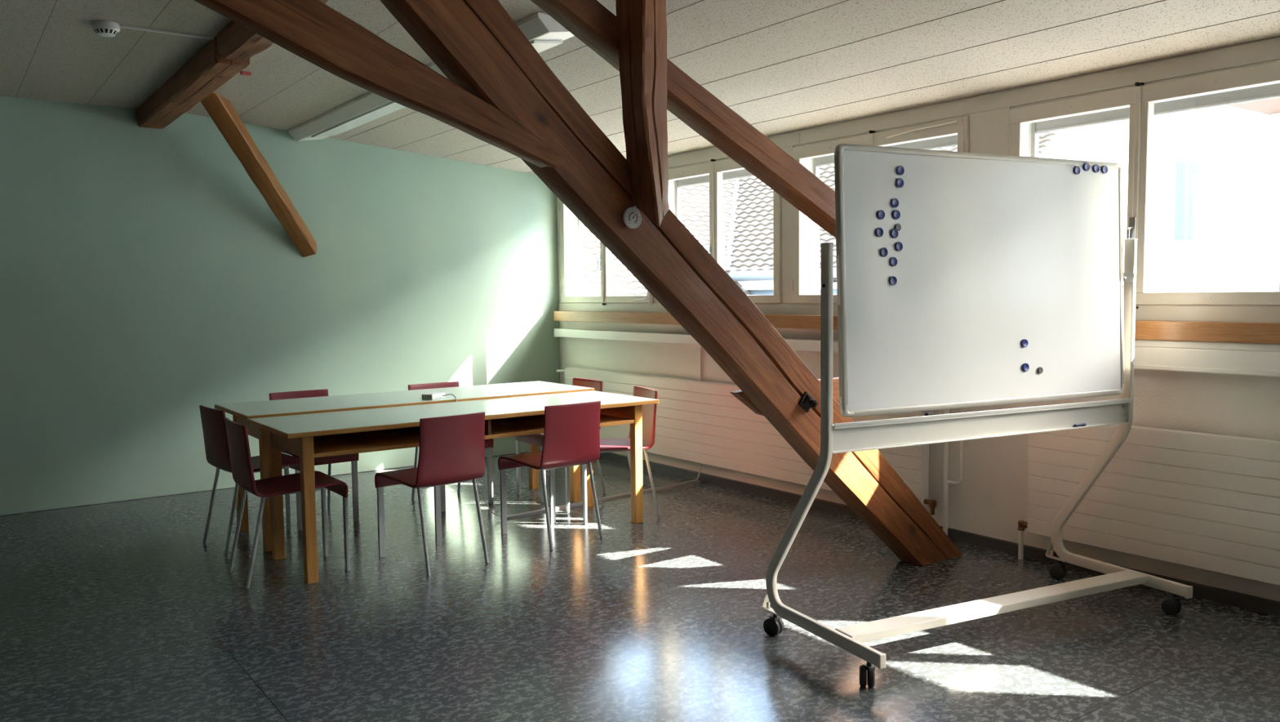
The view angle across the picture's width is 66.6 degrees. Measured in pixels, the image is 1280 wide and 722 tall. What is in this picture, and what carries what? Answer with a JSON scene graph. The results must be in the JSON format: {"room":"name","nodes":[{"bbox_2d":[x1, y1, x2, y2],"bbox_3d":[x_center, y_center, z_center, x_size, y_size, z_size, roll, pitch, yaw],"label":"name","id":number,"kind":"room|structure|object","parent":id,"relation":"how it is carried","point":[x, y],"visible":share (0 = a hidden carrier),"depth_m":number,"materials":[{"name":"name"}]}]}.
{"room":"meeting room","nodes":[
{"label":"meeting room","id":0,"kind":"room"},
{"bbox_2d":[0,96,559,515],"bbox_3d":[-4.054,-0.365,6.337,8.100,2.800,0.200,-4,5,-36],"label":"wall","id":1,"kind":"structure","parent":0,"point":[147,280],"depth_m":6.93,"materials":[{"name":"green paint"}]},
{"bbox_2d":[200,93,316,257],"bbox_3d":[-2.612,-1.276,6.737,0.153,1.077,1.213,0,4,12],"label":"brace","id":2,"kind":"object","parent":1,"relation":"attached to","point":[220,109],"visible":0.98,"depth_m":6.64,"materials":[{"name":"brown wood"}]},
{"bbox_2d":[0,449,540,515],"bbox_3d":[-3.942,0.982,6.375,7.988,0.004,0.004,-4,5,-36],"label":"baseboard","id":3,"kind":"structure","parent":1,"relation":"attached to","point":[539,450],"depth_m":6.81,"materials":[{"name":"grey"}]},
{"bbox_2d":[0,450,1279,721],"bbox_3d":[-0.944,1.286,2.449,8.400,0.120,10.100,-4,5,-36],"label":"floor","id":4,"kind":"structure","parent":0,"point":[119,611],"depth_m":4.06,"materials":[{"name":"grey stone"}]},
{"bbox_2d":[199,404,300,555],"bbox_3d":[-2.169,0.634,5.505,0.502,0.784,0.394,-4,5,-42],"label":"chair","id":5,"kind":"object","parent":4,"relation":"on","point":[213,421],"visible":0.61,"depth_m":5.36,"materials":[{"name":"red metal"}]},
{"bbox_2d":[224,417,350,588],"bbox_3d":[-1.779,0.672,4.894,0.502,0.784,0.394,-4,5,-36],"label":"chair","id":6,"kind":"object","parent":4,"relation":"on","point":[242,473],"visible":0.86,"depth_m":4.83,"materials":[{"name":"red"}]},
{"bbox_2d":[269,388,359,530],"bbox_3d":[-2.030,0.594,6.051,0.394,0.784,0.502,-4,5,-37],"label":"chair","id":7,"kind":"object","parent":4,"relation":"on","point":[353,458],"visible":0.27,"depth_m":5.97,"materials":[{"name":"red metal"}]},
{"bbox_2d":[214,380,595,551],"bbox_3d":[-1.396,0.577,6.105,2.200,0.791,0.727,-4,5,-36],"label":"table","id":8,"kind":"object","parent":4,"relation":"on","point":[241,412],"depth_m":5.81,"materials":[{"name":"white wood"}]},
{"bbox_2d":[442,393,510,515],"bbox_3d":[-0.985,0.583,5.927,0.401,0.786,0.067,-2,4,-17],"label":"power cable","id":9,"kind":"object","parent":8,"relation":"hanging from","point":[492,512],"visible":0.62,"depth_m":5.94,"materials":[{"name":"white plastic"}]},
{"bbox_2d":[374,411,488,576],"bbox_3d":[-1.082,0.652,5.069,0.394,0.784,0.502,-4,5,-42],"label":"chair","id":10,"kind":"object","parent":4,"relation":"on","point":[451,450],"visible":1,"depth_m":4.92,"materials":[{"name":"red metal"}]},
{"bbox_2d":[408,381,493,511],"bbox_3d":[-1.270,0.553,6.501,0.394,0.784,0.502,-4,5,-36],"label":"chair","id":11,"kind":"object","parent":4,"relation":"on","point":[488,443],"visible":0.1,"depth_m":6.42,"materials":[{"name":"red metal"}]},
{"bbox_2d":[247,390,659,583],"bbox_3d":[-0.971,0.638,5.498,2.178,0.745,0.718,-4,5,-36],"label":"table","id":12,"kind":"object","parent":4,"relation":"on","point":[308,437],"visible":0.93,"depth_m":5.19,"materials":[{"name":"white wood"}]},
{"bbox_2d":[313,413,634,457],"bbox_3d":[-0.972,0.394,5.479,1.900,0.021,0.584,-4,5,-36],"label":"shelf","id":13,"kind":"object","parent":12,"relation":"attached to","point":[330,445],"depth_m":5.27,"materials":[{"name":"brown wood"}]},
{"bbox_2d":[497,400,603,550],"bbox_3d":[-0.505,0.612,5.534,0.394,0.784,0.502,-4,5,-39],"label":"chair","id":14,"kind":"object","parent":4,"relation":"on","point":[571,432],"visible":1,"depth_m":5.38,"materials":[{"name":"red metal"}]},
{"bbox_2d":[515,377,605,503],"bbox_3d":[-0.545,0.530,6.702,0.502,0.784,0.394,-4,5,-36],"label":"chair","id":15,"kind":"object","parent":4,"relation":"on","point":[536,438],"visible":0.22,"depth_m":6.70,"materials":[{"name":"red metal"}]},
{"bbox_2d":[506,479,701,519],"bbox_3d":[-0.201,0.920,6.569,1.678,0.013,0.060,-4,5,-41],"label":"cable","id":16,"kind":"object","parent":4,"relation":"on","point":[673,485],"visible":0.79,"depth_m":6.53,"materials":[{"name":"grey plastic"}]},
{"bbox_2d":[565,385,661,524],"bbox_3d":[-0.171,0.571,6.065,0.502,0.784,0.394,-2,4,-22],"label":"chair","id":17,"kind":"object","parent":4,"relation":"on","point":[648,411],"visible":0.45,"depth_m":6.01,"materials":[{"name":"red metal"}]},
{"bbox_2d":[379,0,962,564],"bbox_3d":[0.305,-0.215,4.087,3.294,2.615,0.143,-4,5,-36],"label":"diagonal beam","id":18,"kind":"structure","parent":4,"relation":"on","point":[477,45],"depth_m":3.84,"materials":[{"name":"brown wood"}]},
{"bbox_2d":[193,0,567,168],"bbox_3d":[-1.215,-1.057,2.877,2.300,0.830,0.088,-4,5,-36],"label":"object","id":19,"kind":"structure","parent":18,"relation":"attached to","point":[312,30],"depth_m":3.11,"materials":[{"name":"brown wood"}]},
{"bbox_2d":[622,205,641,228],"bbox_3d":[-0.029,-0.550,3.724,0.082,0.088,0.016,-4,5,-36],"label":"thermometer","id":20,"kind":"object","parent":18,"relation":"attached to","point":[632,216],"visible":1,"depth_m":3.72,"materials":[{"name":"white plastic"}]},
{"bbox_2d":[729,377,839,415],"bbox_3d":[1.056,0.149,4.780,1.598,0.150,0.045,-4,5,-36],"label":"tie timber","id":21,"kind":"object","parent":18,"relation":"attached to","point":[739,393],"visible":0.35,"depth_m":4.38,"materials":[{"name":"brown wood"}]},
{"bbox_2d":[798,391,817,412],"bbox_3d":[0.757,0.183,4.315,0.093,0.093,0.064,-4,5,-36],"label":"washer","id":22,"kind":"object","parent":18,"relation":"attached to","point":[806,402],"visible":1,"depth_m":4.31,"materials":[{"name":"grey metal"}]},
{"bbox_2d":[556,367,936,519],"bbox_3d":[0.477,0.519,6.968,0.124,0.740,3.938,-4,5,-36],"label":"radiator","id":23,"kind":"object","parent":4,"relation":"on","point":[699,421],"visible":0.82,"depth_m":6.78,"materials":[{"name":"white metal"}]},
{"bbox_2d":[564,367,737,386],"bbox_3d":[0.487,0.153,6.924,0.073,0.004,3.750,-4,5,-36],"label":"grille","id":24,"kind":"object","parent":23,"relation":"attached to","point":[572,370],"depth_m":7.48,"materials":[{"name":"white metal"}]},
{"bbox_2d":[942,407,964,535],"bbox_3d":[1.711,0.492,5.319,0.027,1.000,0.121,-4,5,-36],"label":"riser pipe","id":25,"kind":"object","parent":4,"relation":"on","point":[945,487],"visible":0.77,"depth_m":5.35,"materials":[{"name":"white metal"}]},
{"bbox_2d":[761,143,1192,687],"bbox_3d":[1.385,0.134,3.947,1.694,1.915,0.729,-3,4,-26],"label":"whiteboard","id":26,"kind":"object","parent":4,"relation":"on","point":[998,251],"visible":1,"depth_m":3.84,"materials":[{"name":"beige paint"}]},
{"bbox_2d":[875,227,883,236],"bbox_3d":[0.888,-0.477,3.612,0.034,0.035,0.010,-3,4,-26],"label":"magnet","id":27,"kind":"object","parent":26,"relation":"attached to","point":[879,231],"visible":1,"depth_m":3.61,"materials":[{"name":"blue plastic"}]},
{"bbox_2d":[876,209,884,219],"bbox_3d":[0.894,-0.543,3.614,0.034,0.035,0.010,-3,4,-26],"label":"magnet","id":28,"kind":"object","parent":26,"relation":"attached to","point":[880,214],"visible":1,"depth_m":3.61,"materials":[{"name":"blue plastic"}]},
{"bbox_2d":[879,247,888,257],"bbox_3d":[0.907,-0.404,3.623,0.034,0.035,0.010,-3,4,-26],"label":"magnet","id":29,"kind":"object","parent":26,"relation":"attached to","point":[883,251],"visible":1,"depth_m":3.62,"materials":[{"name":"blue plastic"}]},
{"bbox_2d":[888,275,897,284],"bbox_3d":[0.947,-0.300,3.645,0.034,0.035,0.010,-3,4,-26],"label":"magnet","id":30,"kind":"object","parent":26,"relation":"attached to","point":[892,280],"visible":1,"depth_m":3.64,"materials":[{"name":"blue plastic"}]},
{"bbox_2d":[888,257,897,266],"bbox_3d":[0.948,-0.371,3.644,0.034,0.035,0.010,-3,4,-26],"label":"magnet","id":31,"kind":"object","parent":26,"relation":"attached to","point":[893,260],"visible":1,"depth_m":3.64,"materials":[{"name":"blue plastic"}]},
{"bbox_2d":[889,228,898,238],"bbox_3d":[0.951,-0.476,3.644,0.034,0.035,0.010,-3,4,-26],"label":"magnet","id":32,"kind":"object","parent":26,"relation":"attached to","point":[894,233],"visible":1,"depth_m":3.64,"materials":[{"name":"blue plastic"}]},
{"bbox_2d":[890,198,898,207],"bbox_3d":[0.953,-0.590,3.642,0.034,0.035,0.010,-3,4,-26],"label":"magnet","id":33,"kind":"object","parent":26,"relation":"attached to","point":[894,202],"visible":1,"depth_m":3.64,"materials":[{"name":"blue plastic"}]},
{"bbox_2d":[892,209,900,218],"bbox_3d":[0.959,-0.548,3.646,0.034,0.035,0.010,-3,4,-26],"label":"magnet","id":34,"kind":"object","parent":26,"relation":"attached to","point":[895,214],"visible":1,"depth_m":3.64,"materials":[{"name":"blue plastic"}]},
{"bbox_2d":[894,223,901,231],"bbox_3d":[0.966,-0.500,3.650,0.027,0.027,0.010,-3,4,-26],"label":"magnet","id":35,"kind":"object","parent":26,"relation":"attached to","point":[897,226],"visible":1,"depth_m":3.65,"materials":[{"name":"grey"}]},
{"bbox_2d":[894,241,902,251],"bbox_3d":[0.971,-0.429,3.654,0.034,0.035,0.010,-3,4,-26],"label":"magnet","id":36,"kind":"object","parent":26,"relation":"attached to","point":[898,246],"visible":1,"depth_m":3.65,"materials":[{"name":"blue plastic"}]},
{"bbox_2d":[895,177,903,187],"bbox_3d":[0.974,-0.666,3.650,0.034,0.035,0.010,-3,4,-26],"label":"magnet","id":37,"kind":"object","parent":26,"relation":"attached to","point":[900,182],"visible":1,"depth_m":3.65,"materials":[{"name":"blue plastic"}]},
{"bbox_2d":[896,165,904,175],"bbox_3d":[0.975,-0.713,3.650,0.034,0.035,0.010,-3,4,-26],"label":"magnet","id":38,"kind":"object","parent":26,"relation":"attached to","point":[900,170],"visible":1,"depth_m":3.65,"materials":[{"name":"blue plastic"}]},
{"bbox_2d":[924,411,936,415],"bbox_3d":[1.124,0.206,3.772,0.044,0.014,0.020,-3,4,-26],"label":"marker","id":39,"kind":"object","parent":26,"relation":"on","point":[932,412],"visible":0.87,"depth_m":3.76,"materials":[{"name":"plastic"}]},
{"bbox_2d":[1020,338,1027,346],"bbox_3d":[1.560,-0.072,3.951,0.034,0.035,0.010,-3,4,-26],"label":"magnet","id":40,"kind":"object","parent":26,"relation":"attached to","point":[1024,342],"visible":1,"depth_m":3.95,"materials":[{"name":"blue plastic"}]},
{"bbox_2d":[1022,363,1029,371],"bbox_3d":[1.566,0.025,3.956,0.034,0.035,0.010,-3,4,-26],"label":"magnet","id":41,"kind":"object","parent":26,"relation":"attached to","point":[1025,366],"visible":1,"depth_m":3.95,"materials":[{"name":"blue plastic"}]},
{"bbox_2d":[1036,366,1043,373],"bbox_3d":[1.640,0.038,3.993,0.027,0.027,0.009,-3,4,-26],"label":"magnet","id":42,"kind":"object","parent":26,"relation":"attached to","point":[1039,370],"visible":1,"depth_m":3.99,"materials":[{"name":"grey"}]},
{"bbox_2d":[1073,166,1080,174],"bbox_3d":[1.823,-0.794,4.064,0.034,0.035,0.010,-3,4,-26],"label":"magnet","id":43,"kind":"object","parent":26,"relation":"attached to","point":[1077,170],"visible":1,"depth_m":4.06,"materials":[{"name":"blue plastic"}]},
{"bbox_2d":[1074,422,1085,426],"bbox_3d":[1.863,0.271,4.125,0.060,0.012,0.012,-3,4,-26],"label":"marker","id":44,"kind":"object","parent":26,"relation":"on","point":[1082,424],"visible":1,"depth_m":4.12,"materials":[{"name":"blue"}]},
{"bbox_2d":[1083,162,1089,171],"bbox_3d":[1.874,-0.814,4.088,0.034,0.035,0.010,-3,4,-26],"label":"magnet","id":45,"kind":"object","parent":26,"relation":"attached to","point":[1086,166],"visible":1,"depth_m":4.08,"materials":[{"name":"blue plastic"}]},
{"bbox_2d":[1092,164,1099,172],"bbox_3d":[1.926,-0.812,4.114,0.034,0.035,0.010,-3,4,-26],"label":"magnet","id":46,"kind":"object","parent":26,"relation":"attached to","point":[1095,168],"visible":1,"depth_m":4.11,"materials":[{"name":"blue plastic"}]},
{"bbox_2d":[1101,165,1107,173],"bbox_3d":[1.972,-0.812,4.137,0.034,0.035,0.010,-3,4,-26],"label":"magnet","id":47,"kind":"object","parent":26,"relation":"attached to","point":[1104,169],"visible":1,"depth_m":4.13,"materials":[{"name":"blue plastic"}]},
{"bbox_2d":[1017,424,1279,585],"bbox_3d":[3.127,0.743,3.355,0.100,0.740,4.024,-4,5,-36],"label":"radiator","id":48,"kind":"object","parent":4,"relation":"on","point":[1202,500],"visible":0.97,"depth_m":4.33,"materials":[{"name":"white metal"}]},
{"bbox_2d":[1106,424,1279,444],"bbox_3d":[3.136,0.378,3.293,0.073,0.004,3.950,-4,5,-36],"label":"grille","id":49,"kind":"object","parent":48,"relation":"attached to","point":[1228,439],"depth_m":4.24,"materials":[{"name":"white metal"}]},
{"bbox_2d":[0,0,1279,173],"bbox_3d":[-0.944,-1.427,2.342,8.350,0.520,10.000,-4,5,-36],"label":"ceiling","id":50,"kind":"structure","parent":0,"point":[782,66],"depth_m":4.67,"materials":[{"name":"tile"}]},
{"bbox_2d":[90,20,120,37],"bbox_3d":[-2.498,-1.549,4.559,0.124,0.053,0.124,-4,5,-36],"label":"smoke detector","id":51,"kind":"object","parent":50,"relation":"attached to","point":[102,28],"visible":1,"depth_m":4.52,"materials":[{"name":"white plastic"}]},
{"bbox_2d":[120,24,213,39],"bbox_3d":[-2.269,-1.581,4.689,0.406,0.012,0.026,-4,5,-36],"label":"duct","id":52,"kind":"object","parent":50,"relation":"attached to","point":[125,26],"visible":1,"depth_m":4.68,"materials":[{"name":"white plastic"}]},
{"bbox_2d":[136,0,328,128],"bbox_3d":[-2.096,-1.550,4.943,0.168,0.140,4.235,-4,5,-36],"label":"beam","id":53,"kind":"structure","parent":50,"relation":"attached to","point":[229,52],"depth_m":5.18,"materials":[{"name":"brown wood"}]},
{"bbox_2d":[240,71,251,75],"bbox_3d":[-2.041,-1.488,5.043,0.050,0.018,0.025,-4,5,-36],"label":"wedge","id":54,"kind":"object","parent":53,"relation":"attached to","point":[242,73],"visible":1,"depth_m":5.03,"materials":[{"name":"red plastic"}]},
{"bbox_2d":[288,91,404,141],"bbox_3d":[-1.940,-1.598,6.302,0.339,0.089,1.950,-4,5,-36],"label":"ceiling lamp","id":55,"kind":"object","parent":50,"relation":"attached to","point":[368,107],"depth_m":6.37,"materials":[{"name":"white metal"}]},
{"bbox_2d":[311,40,562,137],"bbox_3d":[-1.346,-1.541,5.736,0.172,0.040,3.180,-4,5,-36],"label":"diffuser","id":56,"kind":"object","parent":55,"relation":"attached to","point":[385,107],"depth_m":6.20,"materials":[{"name":"white"}]},
{"bbox_2d":[515,12,574,53],"bbox_3d":[-0.444,-1.471,4.251,0.339,0.089,0.571,-4,5,-36],"label":"ceiling lamp","id":57,"kind":"object","parent":50,"relation":"attached to","point":[541,32],"depth_m":4.33,"materials":[{"name":"white metal"}]},
{"bbox_2d":[615,0,669,226],"bbox_3d":[0.030,-0.991,3.675,0.201,0.974,0.155,-4,5,-36],"label":"post","id":58,"kind":"object","parent":50,"relation":"hanging from","point":[642,24],"visible":1,"depth_m":3.64,"materials":[{"name":"brown wood"}]},
{"bbox_2d":[530,0,835,237],"bbox_3d":[0.552,-0.807,4.229,2.882,1.450,0.129,-4,5,-36],"label":"beam","id":59,"kind":"structure","parent":50,"relation":"attached to","point":[589,21],"depth_m":4.00,"materials":[{"name":"brown wood"}]},
{"bbox_2d":[556,35,1279,600],"bbox_3d":[2.219,-0.283,4.783,0.210,2.710,10.100,-4,5,-36],"label":"wall","id":60,"kind":"structure","parent":0,"point":[990,500],"depth_m":5.15,"materials":[{"name":"white paint"}]},
{"bbox_2d":[559,200,653,305],"bbox_3d":[-0.171,-0.960,8.088,0.429,1.069,1.335,-4,5,-36],"label":"window","id":61,"kind":"structure","parent":60,"relation":"in","point":[606,296],"depth_m":8.46,"materials":[{"name":"beige paint"}]},
{"bbox_2d":[553,328,838,352],"bbox_3d":[0.469,-0.149,6.956,0.084,0.075,4.055,-4,5,-36],"label":"duct","id":62,"kind":"object","parent":60,"relation":"attached to","point":[799,344],"visible":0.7,"depth_m":7.42,"materials":[{"name":"white plastic"}]},
{"bbox_2d":[698,345,702,380],"bbox_3d":[0.438,0.010,7.068,0.018,0.261,0.021,-4,5,-36],"label":"conduit","id":63,"kind":"object","parent":60,"relation":"attached to","point":[700,346],"visible":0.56,"depth_m":7.06,"materials":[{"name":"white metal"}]},
{"bbox_2d":[657,158,782,303],"bbox_3d":[0.650,-0.890,6.962,0.429,1.069,1.335,-4,5,-36],"label":"window","id":64,"kind":"structure","parent":60,"relation":"in","point":[714,173],"depth_m":6.83,"materials":[{"name":"beige paint"}]},
{"bbox_2d":[677,168,754,187],"bbox_3d":[0.669,-1.353,6.947,0.024,0.114,1.295,-4,5,-36],"label":"rolled blind","id":65,"kind":"object","parent":64,"relation":"attached to","point":[744,173],"depth_m":7.16,"materials":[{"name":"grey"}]},
{"bbox_2d":[667,130,799,168],"bbox_3d":[0.139,-1.486,7.361,0.006,0.087,2.960,-4,5,-36],"label":"trim","id":66,"kind":"structure","parent":60,"relation":"attached to","point":[791,139],"depth_m":6.87,"materials":[{"name":"beige paint"}]},
{"bbox_2d":[782,146,793,303],"bbox_3d":[0.955,-0.874,6.290,0.006,1.002,0.102,-4,5,-36],"label":"trim","id":67,"kind":"structure","parent":60,"relation":"attached to","point":[787,208],"depth_m":6.30,"materials":[{"name":"beige paint"}]},
{"bbox_2d":[791,115,969,303],"bbox_3d":[1.490,-0.818,5.811,0.429,1.069,1.300,-4,5,-36],"label":"window","id":68,"kind":"structure","parent":60,"relation":"in","point":[952,132],"depth_m":5.91,"materials":[{"name":"beige paint"}]},
{"bbox_2d":[816,134,957,166],"bbox_3d":[1.509,-1.282,5.796,0.024,0.114,1.260,-4,5,-36],"label":"rolled blind","id":69,"kind":"object","parent":68,"relation":"attached to","point":[947,141],"depth_m":5.61,"materials":[{"name":"grey fabric"}]},
{"bbox_2d":[554,311,1279,343],"bbox_3d":[2.148,-0.153,4.628,0.100,0.084,9.720,-4,5,-36],"label":"window sill","id":70,"kind":"structure","parent":60,"relation":"attached to","point":[1184,331],"depth_m":4.33,"materials":[{"name":"brown wood"}]},
{"bbox_2d":[558,302,1279,322],"bbox_3d":[2.163,-0.234,4.680,0.006,0.068,9.795,-4,5,-36],"label":"trim","id":71,"kind":"structure","parent":60,"relation":"attached to","point":[1160,313],"depth_m":4.42,"materials":[{"name":"beige paint"}]},
{"bbox_2d":[599,452,1279,616],"bbox_3d":[2.204,0.998,4.726,0.012,0.062,9.898,-4,5,-36],"label":"baseboard","id":72,"kind":"structure","parent":60,"relation":"attached to","point":[1246,601],"depth_m":5.22,"materials":[{"name":"grey wood"}]},
{"bbox_2d":[969,106,1010,155],"bbox_3d":[1.824,-0.800,5.098,0.006,1.002,0.237,-4,5,-36],"label":"trim","id":73,"kind":"structure","parent":60,"relation":"attached to","point":[989,131],"depth_m":5.06,"materials":[{"name":"beige paint"}]},
{"bbox_2d":[800,36,1279,144],"bbox_3d":[2.052,-1.324,4.739,0.006,0.087,3.531,-4,5,-36],"label":"trim","id":74,"kind":"structure","parent":60,"relation":"attached to","point":[1267,50],"depth_m":4.72,"materials":[{"name":"beige paint"}]},
{"bbox_2d":[1008,61,1279,308],"bbox_3d":[2.405,-0.740,4.556,0.429,1.069,1.320,-4,5,-36],"label":"window","id":75,"kind":"structure","parent":60,"relation":"in","point":[1139,105],"depth_m":4.43,"materials":[{"name":"beige paint"}]},
{"bbox_2d":[1035,83,1279,133],"bbox_3d":[2.425,-1.204,4.541,0.024,0.114,1.280,-4,5,-36],"label":"rolled blind","id":76,"kind":"object","parent":75,"relation":"attached to","point":[1272,91],"depth_m":4.48,"materials":[{"name":"grey fabric"}]},
{"bbox_2d":[1133,339,1279,377],"bbox_3d":[3.428,0.065,2.892,0.084,0.136,5.290,-4,5,-36],"label":"duct","id":77,"kind":"object","parent":60,"relation":"attached to","point":[1256,359],"visible":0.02,"depth_m":4.18,"materials":[{"name":"white plastic"}]},
{"label":"outside","id":78,"kind":"structure","parent":0,"visible":0},
{"bbox_3d":[8.547,5.854,21.988,90.000,0.200,90.000,-4,5,-36],"label":"ground","id":79,"kind":"structure","parent":78,"visible":0},
{"bbox_2d":[582,130,1057,296],"bbox_3d":[2.015,0.831,14.870,9.000,10.972,7.907,-4,5,-36],"label":"house","id":80,"kind":"structure","parent":79,"relation":"on","point":[747,202],"depth_m":14.65,"materials":[{"name":"tile"}]},
{"bbox_2d":[1159,97,1279,292],"bbox_3d":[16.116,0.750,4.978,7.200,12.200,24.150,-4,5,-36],"label":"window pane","id":81,"kind":"structure","parent":79,"relation":"on","point":[1220,228],"depth_m":12.53,"materials":[{"name":"white"}]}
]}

